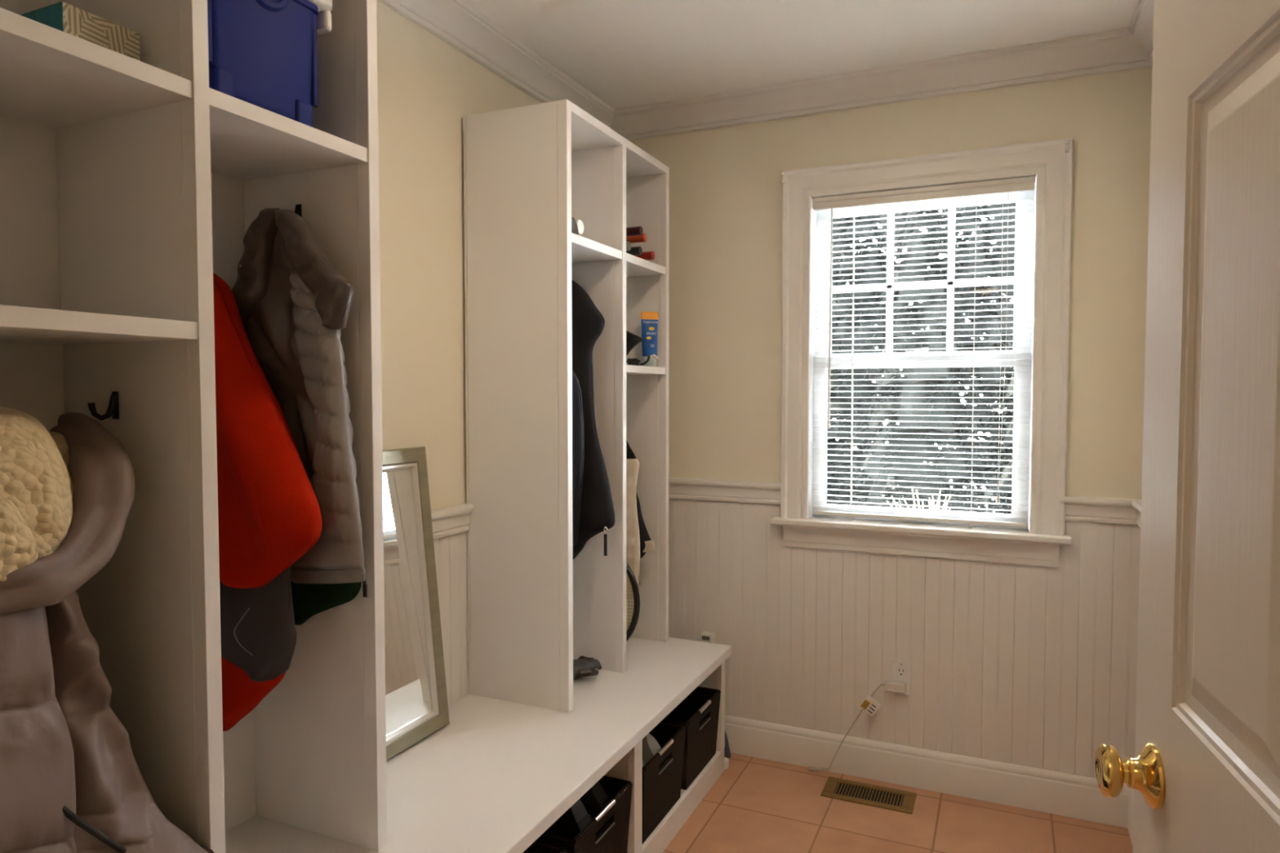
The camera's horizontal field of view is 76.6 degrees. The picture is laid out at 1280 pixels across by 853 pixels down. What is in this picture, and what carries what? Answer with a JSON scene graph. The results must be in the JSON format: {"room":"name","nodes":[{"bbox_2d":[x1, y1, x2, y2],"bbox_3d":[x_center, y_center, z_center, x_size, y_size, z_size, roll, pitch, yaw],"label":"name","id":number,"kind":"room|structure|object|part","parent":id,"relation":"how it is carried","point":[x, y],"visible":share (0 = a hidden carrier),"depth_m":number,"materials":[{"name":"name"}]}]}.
{"room":"mudroom","nodes":[
{"label":"mudroom","id":0,"kind":"room"},
{"bbox_2d":[376,0,541,510],"bbox_3d":[-1.116,0.083,1.307,0.194,2.440,4.660,1,3,24],"label":"wall","id":1,"kind":"structure","parent":0,"point":[426,86],"depth_m":2.22,"materials":[{"name":"beige paint"}]},
{"bbox_2d":[433,531,468,706],"bbox_3d":[-0.671,0.777,2.079,0.006,0.950,2.620,1,3,24],"label":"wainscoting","id":2,"kind":"structure","parent":1,"relation":"attached to","point":[451,551],"depth_m":2.35,"materials":[{"name":"white wood"}]},
{"bbox_2d":[431,503,473,539],"bbox_3d":[-0.462,0.265,2.484,0.034,0.080,1.671,1,3,24],"label":"trim","id":3,"kind":"structure","parent":1,"relation":"attached to","point":[451,520],"depth_m":2.30,"materials":[{"name":"white wood"}]},
{"bbox_2d":[378,0,615,128],"bbox_3d":[-0.639,-1.119,1.990,0.077,0.098,2.626,1,3,24],"label":"trim","id":4,"kind":"structure","parent":1,"relation":"attached to","point":[458,24],"depth_m":2.44,"materials":[{"name":"white wood"}]},
{"bbox_2d":[464,0,1138,110],"bbox_3d":[0.072,-1.164,0.719,2.800,0.100,4.660,1,3,24],"label":"ceiling","id":5,"kind":"structure","parent":0,"point":[626,53],"depth_m":2.44,"materials":[{"name":"white paint"}]},
{"bbox_2d":[629,66,1152,498],"bbox_3d":[0.999,0.021,2.823,2.800,2.440,0.154,1,3,24],"label":"wall","id":6,"kind":"structure","parent":0,"point":[726,185],"depth_m":2.80,"materials":[{"name":"beige paint"}]},
{"bbox_2d":[700,631,715,643],"bbox_3d":[0.256,0.835,3.077,0.048,0.102,0.040,1,3,24],"label":"outlet","id":7,"kind":"object","parent":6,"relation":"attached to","point":[706,637],"visible":0.5,"depth_m":3.06,"materials":[{"name":"white plastic"}]},
{"bbox_2d":[808,680,906,771],"bbox_3d":[0.758,1.060,2.841,0.330,0.358,0.035,1,2,18],"label":"power adapter","id":8,"kind":"object","parent":6,"relation":"attached to","point":[869,704],"visible":1,"depth_m":2.82,"materials":[{"name":"white plastic"}]},
{"bbox_3d":[0.741,1.064,2.851,0.232,0.342,0.017,1,3,21],"label":"cord","id":9,"kind":"part","parent":8,"relation":"part of","materials":[{"name":"beige plastic"}]},
{"bbox_2d":[860,698,871,710],"bbox_3d":[0.785,0.969,2.819,0.039,0.040,0.001,0,2,-4],"label":"print","id":10,"kind":"object","parent":8,"relation":"attached to","point":[866,704],"depth_m":2.82,"materials":[{"name":"orange"}]},
{"bbox_2d":[610,27,1152,140],"bbox_3d":[0.695,-1.152,2.788,1.847,0.098,0.077,1,3,24],"label":"trim","id":11,"kind":"structure","parent":6,"relation":"attached to","point":[1117,50],"depth_m":2.71,"materials":[{"name":"white wood"}]},
{"bbox_2d":[890,661,911,696],"bbox_3d":[0.904,0.872,2.804,0.067,0.114,0.010,1,3,24],"label":"outlet","id":12,"kind":"object","parent":6,"relation":"attached to","point":[901,672],"visible":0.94,"depth_m":2.80,"materials":[{"name":"white plastic"}]},
{"bbox_2d":[895,665,906,683],"bbox_3d":[0.903,0.872,2.801,0.034,0.086,0.003,1,3,24],"label":"receptacle","id":13,"kind":"object","parent":12,"relation":"attached to","point":[900,670],"depth_m":2.80,"materials":[{"name":"white plastic"}]},
{"bbox_2d":[668,498,1140,778],"bbox_3d":[0.709,0.744,2.896,1.835,0.950,0.006,1,3,24],"label":"wainscoting","id":14,"kind":"structure","parent":6,"relation":"attached to","point":[1024,665],"depth_m":2.77,"materials":[{"name":"white wood"}]},
{"bbox_2d":[668,477,1141,525],"bbox_3d":[0.703,0.249,2.862,1.835,0.080,0.034,1,3,24],"label":"trim","id":15,"kind":"structure","parent":6,"relation":"attached to","point":[1106,510],"depth_m":2.96,"materials":[{"name":"white wood"}]},
{"bbox_2d":[770,137,1072,568],"bbox_3d":[0.957,-0.233,2.808,0.966,1.348,0.227,1,3,24],"label":"window","id":16,"kind":"structure","parent":6,"relation":"in","point":[1037,544],"depth_m":2.73,"materials":[{"name":"white wood"}]},
{"bbox_2d":[781,172,785,183],"bbox_3d":[0.510,-0.884,2.880,0.010,0.036,0.014,1,3,24],"label":"curtain bracket","id":17,"kind":"object","parent":16,"relation":"attached to","point":[783,180],"visible":1,"depth_m":2.88,"materials":[{"name":"silver metal"}]},
{"bbox_3d":[0.931,0.349,2.776,0.966,0.022,0.104,1,3,24],"label":"sill","id":18,"kind":"part","parent":16,"relation":"part of","materials":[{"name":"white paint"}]},
{"bbox_3d":[0.962,0.042,2.819,0.716,0.580,0.032,1,3,24],"label":"sash","id":19,"kind":"part","parent":16,"relation":"part of","materials":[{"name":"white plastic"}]},
{"bbox_2d":[812,176,1035,528],"bbox_3d":[0.940,-0.234,2.756,0.710,1.142,0.050,1,3,24],"label":"blind","id":20,"kind":"object","parent":16,"relation":"attached to","point":[1021,184],"visible":1,"depth_m":2.75,"materials":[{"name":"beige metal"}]},
{"bbox_3d":[0.749,-0.231,2.854,0.002,1.080,0.028,1,3,24],"label":"ladder cord","id":21,"kind":"part","parent":20,"relation":"part of","materials":[{"name":"white fabric"}]},
{"bbox_3d":[0.944,0.317,2.789,0.698,0.014,0.023,1,3,24],"label":"rail","id":22,"kind":"part","parent":20,"relation":"part of","materials":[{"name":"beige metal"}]},
{"bbox_3d":[1.109,-0.224,2.692,0.002,1.080,0.028,1,3,24],"label":"ladder cord","id":23,"kind":"part","parent":20,"relation":"part of","materials":[{"name":"white fabric"}]},
{"bbox_3d":[1.176,-0.252,2.628,0.022,1.006,0.013,1,3,24],"label":"pull cord","id":24,"kind":"part","parent":20,"relation":"part of","materials":[{"name":"white plastic"}]},
{"bbox_3d":[0.977,-0.509,2.830,0.716,0.585,0.030,1,3,24],"label":"sash","id":25,"kind":"part","parent":16,"relation":"part of","materials":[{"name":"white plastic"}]},
{"bbox_2d":[1064,140,1068,152],"bbox_3d":[1.324,-0.869,2.512,0.010,0.036,0.014,1,3,24],"label":"curtain bracket","id":26,"kind":"object","parent":16,"relation":"attached to","point":[1066,149],"visible":1,"depth_m":2.51,"materials":[{"name":"silver metal"}]},
{"bbox_2d":[724,715,1130,828],"bbox_3d":[0.705,1.172,2.905,1.835,0.134,0.022,1,3,24],"label":"baseboard","id":27,"kind":"structure","parent":6,"relation":"attached to","point":[1064,794],"depth_m":2.76,"materials":[{"name":"white wood"}]},
{"bbox_2d":[662,752,1133,852],"bbox_3d":[0.072,1.373,0.823,2.800,0.100,4.660,1,3,24],"label":"floor","id":28,"kind":"structure","parent":0,"point":[756,805],"depth_m":2.55,"materials":[{"name":"tile"}]},
{"bbox_2d":[225,636,731,852],"bbox_3d":[-0.393,1.046,1.994,0.571,0.460,2.329,1,3,24],"label":"storage bench","id":29,"kind":"object","parent":28,"relation":"on","point":[496,777],"visible":0.72,"depth_m":2.03,"materials":[{"name":"white paint"}]},
{"bbox_2d":[0,0,387,852],"bbox_3d":[-0.817,-0.006,1.290,0.343,1.698,0.776,1,3,24],"label":"shelving unit","id":30,"kind":"object","parent":29,"relation":"on","point":[126,183],"visible":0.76,"depth_m":1.30,"materials":[{"name":"white paint"}]},
{"bbox_2d":[20,1,140,61],"bbox_3d":[-0.877,-0.553,1.218,0.220,0.079,0.111,1,3,24],"label":"tissue box","id":31,"kind":"object","parent":30,"relation":"on","point":[63,16],"visible":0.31,"depth_m":1.16,"materials":[{"name":"beige cardboard"}]},
{"bbox_3d":[-0.900,-0.551,1.168,0.220,0.078,0.001,1,3,24],"label":"panel","id":32,"kind":"part","parent":31,"relation":"part of","materials":[{"name":"teal cardboard"}]},
{"bbox_2d":[0,7,192,128],"bbox_3d":[-0.889,-0.495,1.104,0.331,0.026,0.362,1,3,24],"label":"shelf","id":33,"kind":"object","parent":30,"relation":"attached to","point":[51,77],"depth_m":1.15,"materials":[{"name":"white paint"}]},
{"bbox_2d":[0,304,197,344],"bbox_3d":[-0.889,-0.140,1.119,0.331,0.026,0.362,1,3,24],"label":"shelf","id":34,"kind":"object","parent":30,"relation":"attached to","point":[19,325],"depth_m":1.13,"materials":[{"name":"white paint"}]},
{"bbox_2d":[0,405,214,852],"bbox_3d":[-0.807,0.406,1.123,0.329,0.882,0.390,1,3,24],"label":"coat","id":35,"kind":"object","parent":30,"relation":"hanging from","point":[72,780],"visible":1,"depth_m":1.06,"materials":[{"name":"brown fabric"}]},
{"bbox_2d":[0,405,134,615],"bbox_3d":[-0.852,0.096,1.087,0.271,0.261,0.311,1,3,24],"label":"hood","id":36,"kind":"object","parent":35,"relation":"attached to","point":[67,490],"depth_m":1.06,"materials":[{"name":"brown fabric"}]},
{"bbox_3d":[-0.970,-0.009,1.359,0.008,1.698,0.776,1,3,24],"label":"panel","id":37,"kind":"part","parent":30,"relation":"part of","materials":[{"name":"white paint"}]},
{"bbox_2d":[213,272,322,731],"bbox_3d":[-0.709,0.151,1.471,0.318,0.882,0.128,1,3,24],"label":"jacket","id":38,"kind":"object","parent":30,"relation":"hanging from","point":[269,516],"visible":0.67,"depth_m":1.44,"materials":[{"name":"red fabric"}]},
{"bbox_2d":[207,0,332,127],"bbox_3d":[-0.727,-0.654,1.413,0.268,0.266,0.277,1,3,24],"label":"storage bin","id":39,"kind":"object","parent":30,"relation":"on","point":[263,54],"visible":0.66,"depth_m":1.35,"materials":[{"name":"blue plastic"}]},
{"bbox_3d":[-0.719,-0.767,1.410,0.254,0.040,0.267,1,3,24],"label":"lid","id":40,"kind":"part","parent":39,"relation":"part of","materials":[{"name":"white plastic"}]},
{"bbox_2d":[208,87,367,181],"bbox_3d":[-0.735,-0.509,1.446,0.331,0.026,0.336,1,3,24],"label":"shelf","id":41,"kind":"object","parent":30,"relation":"attached to","point":[250,142],"depth_m":1.45,"materials":[{"name":"white paint"}]},
{"bbox_2d":[231,208,367,597],"bbox_3d":[-0.670,-0.055,1.556,0.370,0.738,0.109,1,3,24],"label":"puffer jacket","id":42,"kind":"object","parent":30,"relation":"hanging from","point":[294,306],"visible":0.81,"depth_m":1.49,"materials":[{"name":"brown fabric"}]},
{"bbox_2d":[290,580,361,625],"bbox_3d":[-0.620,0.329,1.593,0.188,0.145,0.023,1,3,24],"label":"sweater","id":43,"kind":"object","parent":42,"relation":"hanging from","point":[308,600],"visible":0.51,"depth_m":1.59,"materials":[{"name":"green fabric"}]},
{"bbox_3d":[-0.510,0.294,1.501,0.009,0.044,0.006,1,3,24],"label":"zip pull","id":44,"kind":"part","parent":42,"relation":"part of","materials":[{"name":"black metal"}]},
{"bbox_3d":[-0.659,-0.019,1.630,0.334,1.698,0.026,1,3,24],"label":"panel","id":45,"kind":"part","parent":30,"relation":"part of","materials":[{"name":"white paint"}]},
{"bbox_2d":[382,446,449,760],"bbox_3d":[-0.633,0.437,2.018,0.094,0.750,0.380,1,3,24],"label":"leaning mirror","id":46,"kind":"object","parent":29,"relation":"on","point":[416,704],"visible":0.55,"depth_m":2.10,"materials":[{"name":"grey metal"}]},
{"bbox_3d":[-0.633,0.436,2.018,0.066,0.641,0.272,1,3,24],"label":"glass","id":47,"kind":"part","parent":46,"relation":"part of","materials":[{"name":"white mirror"}]},
{"bbox_2d":[523,840,567,852],"bbox_3d":[-0.424,1.086,1.806,0.425,0.227,0.327,1,3,24],"label":"storage bin","id":48,"kind":"object","parent":29,"relation":"on","point":[536,846],"visible":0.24,"depth_m":1.88,"materials":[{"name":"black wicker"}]},
{"bbox_2d":[462,98,669,712],"bbox_3d":[-0.204,-0.061,2.646,0.343,1.698,0.738,1,3,24],"label":"shelving unit","id":49,"kind":"object","parent":29,"relation":"on","point":[534,609],"visible":0.98,"depth_m":2.35,"materials":[{"name":"white paint"}]},
{"bbox_3d":[-0.357,-0.064,2.715,0.008,1.698,0.738,1,3,24],"label":"panel","id":50,"kind":"part","parent":49,"relation":"part of","materials":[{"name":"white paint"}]},
{"bbox_3d":[-0.347,-0.048,2.320,0.334,1.698,0.026,1,3,24],"label":"panel","id":51,"kind":"part","parent":49,"relation":"part of","materials":[{"name":"white paint"}]},
{"bbox_2d":[571,217,579,235],"bbox_3d":[-0.201,-0.566,2.277,0.066,0.050,0.040,1,3,24],"label":"pouch","id":52,"kind":"object","parent":49,"relation":"on","point":[575,229],"visible":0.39,"depth_m":2.26,"materials":[{"name":"grey fabric"}]},
{"bbox_2d":[575,219,583,234],"bbox_3d":[-0.251,-0.566,2.330,0.184,0.045,0.045,1,3,24],"label":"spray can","id":53,"kind":"object","parent":49,"relation":"on","point":[580,225],"visible":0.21,"depth_m":2.29,"materials":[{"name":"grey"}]},
{"bbox_2d":[571,280,615,559],"bbox_3d":[-0.238,-0.019,2.503,0.349,0.881,0.164,1,3,31],"label":"jacket","id":54,"kind":"object","parent":49,"relation":"hanging from","point":[593,508],"visible":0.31,"depth_m":2.44,"materials":[{"name":"black fabric"}]},
{"bbox_3d":[-0.103,0.354,2.417,0.010,0.066,0.006,1,3,24],"label":"zip pull","id":55,"kind":"part","parent":54,"relation":"part of","materials":[{"name":"black metal"}]},
{"bbox_2d":[571,232,622,262],"bbox_3d":[-0.275,-0.535,2.462,0.331,0.026,0.328,1,3,24],"label":"shelf","id":56,"kind":"object","parent":49,"relation":"attached to","point":[584,250],"depth_m":2.45,"materials":[{"name":"white paint"}]},
{"bbox_3d":[-0.200,-0.897,2.610,0.334,0.025,0.686,1,3,24],"label":"panel","id":57,"kind":"part","parent":49,"relation":"part of","materials":[{"name":"white paint"}]},
{"bbox_2d":[626,241,631,250],"bbox_3d":[-0.167,-0.596,2.721,0.291,0.073,0.073,1,3,24],"label":"wine bottle","id":58,"kind":"object","parent":49,"relation":"on","point":[628,243],"visible":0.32,"depth_m":2.66,"materials":[{"name":"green glass"}]},
{"bbox_2d":[626,226,643,236],"bbox_3d":[-0.128,-0.654,2.754,0.291,0.073,0.073,1,3,24],"label":"wine bottle","id":59,"kind":"object","parent":58,"relation":"on","point":[630,231],"visible":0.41,"depth_m":2.69,"materials":[{"name":"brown glass"}]},
{"bbox_2d":[626,246,642,255],"bbox_3d":[-0.131,-0.599,2.809,0.291,0.073,0.073,1,3,24],"label":"wine bottle","id":60,"kind":"object","parent":49,"relation":"on","point":[635,251],"visible":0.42,"depth_m":2.75,"materials":[{"name":"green glass"}]},
{"bbox_2d":[626,233,647,243],"bbox_3d":[-0.114,-0.655,2.856,0.291,0.073,0.073,1,3,24],"label":"wine bottle","id":61,"kind":"object","parent":60,"relation":"on","point":[639,238],"visible":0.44,"depth_m":2.80,"materials":[{"name":"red glass"}]},
{"bbox_2d":[626,330,643,355],"bbox_3d":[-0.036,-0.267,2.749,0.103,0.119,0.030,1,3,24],"label":"baseball cap","id":62,"kind":"object","parent":49,"relation":"on","point":[632,340],"visible":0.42,"depth_m":2.73,"materials":[{"name":"black fabric"}]},
{"bbox_2d":[626,440,654,599],"bbox_3d":[-0.062,0.328,2.860,0.223,0.570,0.102,1,3,22],"label":"quilted jacket","id":63,"kind":"object","parent":49,"relation":"hanging from","point":[638,541],"visible":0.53,"depth_m":2.81,"materials":[{"name":"beige fabric"}]},
{"bbox_2d":[626,354,658,365],"bbox_3d":[0.004,-0.229,2.790,0.111,0.043,0.053,-1,3,-24],"label":"coiled cable","id":64,"kind":"object","parent":49,"relation":"on","point":[635,362],"visible":0.94,"depth_m":2.77,"materials":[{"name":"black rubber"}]},
{"bbox_2d":[635,251,654,260],"bbox_3d":[-0.085,-0.603,2.902,0.291,0.073,0.073,1,3,24],"label":"wine bottle","id":65,"kind":"object","parent":49,"relation":"on","point":[646,255],"visible":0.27,"depth_m":2.84,"materials":[{"name":"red glass"}]},
{"bbox_2d":[626,364,665,374],"bbox_3d":[-0.129,-0.194,2.801,0.331,0.024,0.332,1,3,24],"label":"shelf","id":66,"kind":"object","parent":49,"relation":"attached to","point":[630,369],"depth_m":2.75,"materials":[{"name":"white paint"}]},
{"bbox_2d":[626,253,665,276],"bbox_3d":[-0.129,-0.548,2.787,0.331,0.026,0.332,1,3,24],"label":"shelf","id":67,"kind":"object","parent":49,"relation":"attached to","point":[636,266],"depth_m":2.78,"materials":[{"name":"white paint"}]},
{"bbox_3d":[-0.053,-0.074,2.969,0.334,1.698,0.026,1,3,24],"label":"panel","id":68,"kind":"part","parent":49,"relation":"part of","materials":[{"name":"white paint"}]},
{"bbox_2d":[640,311,658,366],"bbox_3d":[0.034,-0.306,2.851,0.051,0.194,0.046,1,3,24],"label":"tube","id":69,"kind":"object","parent":49,"relation":"on","point":[649,320],"visible":0.99,"depth_m":2.84,"materials":[{"name":"blue plastic"}]},
{"bbox_2d":[535,775,632,852],"bbox_3d":[-0.277,1.073,2.130,0.425,0.227,0.327,1,3,24],"label":"storage bin","id":70,"kind":"object","parent":29,"relation":"on","point":[607,832],"visible":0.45,"depth_m":2.08,"materials":[{"name":"black fabric"}]},
{"bbox_2d":[545,799,591,838],"bbox_3d":[-0.240,1.030,2.101,0.244,0.228,0.093,1,3,24],"label":"loafer","id":71,"kind":"object","parent":70,"relation":"in","point":[575,818],"visible":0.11,"depth_m":2.04,"materials":[{"name":"black leather"}]},
{"bbox_2d":[579,781,610,817],"bbox_3d":[-0.202,1.026,2.184,0.244,0.228,0.093,1,3,24],"label":"loafer","id":72,"kind":"object","parent":70,"relation":"in","point":[595,799],"visible":0.04,"depth_m":2.13,"materials":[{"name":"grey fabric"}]},
{"bbox_2d":[573,655,601,679],"bbox_3d":[-0.182,0.764,2.547,0.104,0.053,0.179,2,3,40],"label":"glove","id":73,"kind":"object","parent":29,"relation":"on","point":[584,666],"visible":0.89,"depth_m":2.53,"materials":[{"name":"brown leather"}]},
{"bbox_3d":[-0.257,1.049,2.329,0.508,0.426,0.030,1,3,24],"label":"panel","id":74,"kind":"part","parent":29,"relation":"part of","materials":[{"name":"white paint"}]},
{"bbox_2d":[626,561,639,641],"bbox_3d":[-0.132,0.445,2.797,0.297,0.667,0.039,1,3,24],"label":"tennis racket","id":75,"kind":"object","parent":29,"relation":"on","point":[634,588],"visible":0.21,"depth_m":2.74,"materials":[{"name":"black paint"}]},
{"bbox_2d":[642,721,685,844],"bbox_3d":[-0.113,1.058,2.494,0.425,0.227,0.327,1,3,24],"label":"storage bin","id":76,"kind":"object","parent":29,"relation":"on","point":[662,775],"visible":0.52,"depth_m":2.42,"materials":[{"name":"black fabric"}]},
{"bbox_2d":[642,733,661,764],"bbox_3d":[-0.028,1.044,2.526,0.228,0.233,0.093,1,3,24],"label":"sneaker","id":77,"kind":"object","parent":76,"relation":"in","point":[651,746],"visible":0.03,"depth_m":2.47,"materials":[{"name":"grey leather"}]},
{"bbox_3d":[-0.175,1.239,1.877,0.019,0.082,2.282,1,3,24],"label":"rail","id":78,"kind":"part","parent":29,"relation":"part of","materials":[{"name":"white paint"}]},
{"bbox_2d":[661,686,720,790],"bbox_3d":[0.029,1.045,2.807,0.425,0.227,0.327,1,3,24],"label":"storage bin","id":79,"kind":"object","parent":29,"relation":"on","point":[699,713],"visible":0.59,"depth_m":2.75,"materials":[{"name":"black fabric"}]},
{"bbox_3d":[0.047,1.022,3.000,0.508,0.426,0.030,1,3,24],"label":"panel","id":80,"kind":"part","parent":29,"relation":"part of","materials":[{"name":"white paint"}]},
{"bbox_2d":[724,730,730,758],"bbox_3d":[0.280,1.149,3.030,0.119,0.165,0.077,1,3,24],"label":"cloth bag","id":81,"kind":"object","parent":28,"relation":"on","point":[726,749],"visible":0.11,"depth_m":3.01,"materials":[{"name":"fabric"}]},
{"bbox_2d":[820,776,916,814],"bbox_3d":[0.773,1.243,2.735,0.296,0.004,0.146,1,3,24],"label":"floor vent","id":82,"kind":"object","parent":28,"relation":"in","point":[876,796],"visible":1,"depth_m":2.73,"materials":[{"name":"gold metal"}]},
{"bbox_2d":[834,782,903,806],"bbox_3d":[0.773,1.243,2.736,0.213,0.003,0.088,1,3,24],"label":"grille","id":83,"kind":"object","parent":82,"relation":"attached to","point":[850,790],"depth_m":2.74,"materials":[{"name":"gold metal"}]},
{"bbox_3d":[-0.049,0.125,0.269,2.606,2.440,0.115,1,3,24],"label":"wall","id":84,"kind":"structure","parent":0,"visible":0},
{"bbox_2d":[1094,0,1279,852],"bbox_3d":[0.473,0.310,0.536,0.145,2.032,0.821,1,2,17],"label":"door","id":85,"kind":"structure","parent":84,"relation":"in","point":[1203,774],"depth_m":0.74,"materials":[{"name":"white paint"}]},
{"bbox_3d":[0.516,0.374,0.879,0.033,0.056,0.056,1,2,17],"label":"knob","id":86,"kind":"part","parent":85,"relation":"part of","materials":[{"name":"gold metal"}]},
{"bbox_3d":[1.389,0.087,1.207,0.759,2.440,2.780,1,3,24],"label":"wall","id":87,"kind":"structure","parent":0,"visible":0},
{"bbox_2d":[1127,787,1133,846],"bbox_3d":[0.999,1.236,1.342,0.022,0.134,2.620,1,3,24],"label":"baseboard","id":88,"kind":"structure","parent":87,"relation":"attached to","point":[1131,797],"depth_m":2.48,"materials":[{"name":"white wood"}]},
{"bbox_2d":[1131,498,1141,528],"bbox_3d":[0.993,0.313,1.307,0.034,0.080,2.620,1,3,24],"label":"trim","id":89,"kind":"structure","parent":87,"relation":"attached to","point":[1136,504],"depth_m":2.43,"materials":[{"name":"white wood"}]},
{"bbox_2d":[1134,552,1140,753],"bbox_3d":[1.007,0.808,1.321,0.006,0.950,2.620,1,3,24],"label":"trim","id":90,"kind":"structure","parent":87,"relation":"attached to","point":[1140,553],"depth_m":2.51,"materials":[{"name":"white wood"}]},
{"bbox_2d":[1129,0,1154,65],"bbox_3d":[0.978,-1.089,1.260,0.077,0.098,2.626,1,3,24],"label":"trim","id":91,"kind":"structure","parent":87,"relation":"attached to","point":[1141,27],"depth_m":2.32,"materials":[{"name":"white wood"}]},
{"label":"outside","id":92,"kind":"structure","parent":0,"visible":0},
{"bbox_3d":[3.268,1.516,10.827,18.000,0.200,15.500,1,3,24],"label":"ground","id":93,"kind":"structure","parent":92,"visible":0},
{"bbox_2d":[826,213,886,506],"bbox_3d":[2.318,-0.522,8.570,1.537,4.630,1.705,0,2,3],"label":"evergreen tree","id":94,"kind":"object","parent":93,"relation":"on","point":[856,400],"visible":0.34,"depth_m":8.30,"materials":[{"name":"grey plant"}]},
{"bbox_2d":[879,476,903,507],"bbox_3d":[1.716,1.030,5.585,0.579,1.367,0.522,0,2,-7],"label":"evergreen shrub","id":95,"kind":"object","parent":93,"relation":"on","point":[889,483],"visible":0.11,"depth_m":5.54,"materials":[{"name":"grey plant"}]},
{"bbox_2d":[843,208,1002,511],"bbox_3d":[2.270,-0.192,6.636,1.494,4.056,1.347,-1,2,-18],"label":"evergreen tree","id":96,"kind":"object","parent":93,"relation":"on","point":[927,340],"visible":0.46,"depth_m":6.39,"materials":[{"name":"grey plant"}]},
{"bbox_2d":[831,202,1015,472],"bbox_3d":[5.101,-1.717,14.757,18.000,6.042,6.823,1,3,24],"label":"hillside","id":97,"kind":"structure","parent":93,"relation":"on","point":[1009,325],"depth_m":14.33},
{"bbox_2d":[944,204,1013,512],"bbox_3d":[3.982,-0.769,9.891,1.683,5.070,1.867,1,3,31],"label":"evergreen tree","id":98,"kind":"object","parent":93,"relation":"on","point":[990,319],"visible":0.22,"depth_m":9.58,"materials":[{"name":"grey plant"}]},
{"bbox_2d":[977,488,999,513],"bbox_3d":[2.241,1.064,5.225,0.505,1.323,0.560,1,2,14],"label":"evergreen shrub","id":99,"kind":"object","parent":93,"relation":"on","point":[986,493],"visible":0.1,"depth_m":5.18,"materials":[{"name":"grey plant"}]},
{"bbox_2d":[978,297,1014,514],"bbox_3d":[4.053,-0.492,7.825,1.705,4.630,1.537,-1,2,-16],"label":"evergreen tree","id":100,"kind":"object","parent":93,"relation":"on","point":[1006,394],"visible":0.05,"depth_m":7.92,"materials":[{"name":"grey plant"}]},
{"bbox_3d":[1.213,1.185,3.368,0.520,1.070,0.390,1,3,24],"label":"planter box","id":101,"kind":"object","parent":93,"relation":"on","visible":0},
{"bbox_2d":[887,488,973,511],"bbox_3d":[1.232,0.451,3.355,0.774,0.398,0.510,1,3,24],"label":"clump","id":102,"kind":"object","parent":101,"relation":"on","point":[930,504],"visible":0.04,"depth_m":3.32,"materials":[{"name":"beige plant"}]}
]}

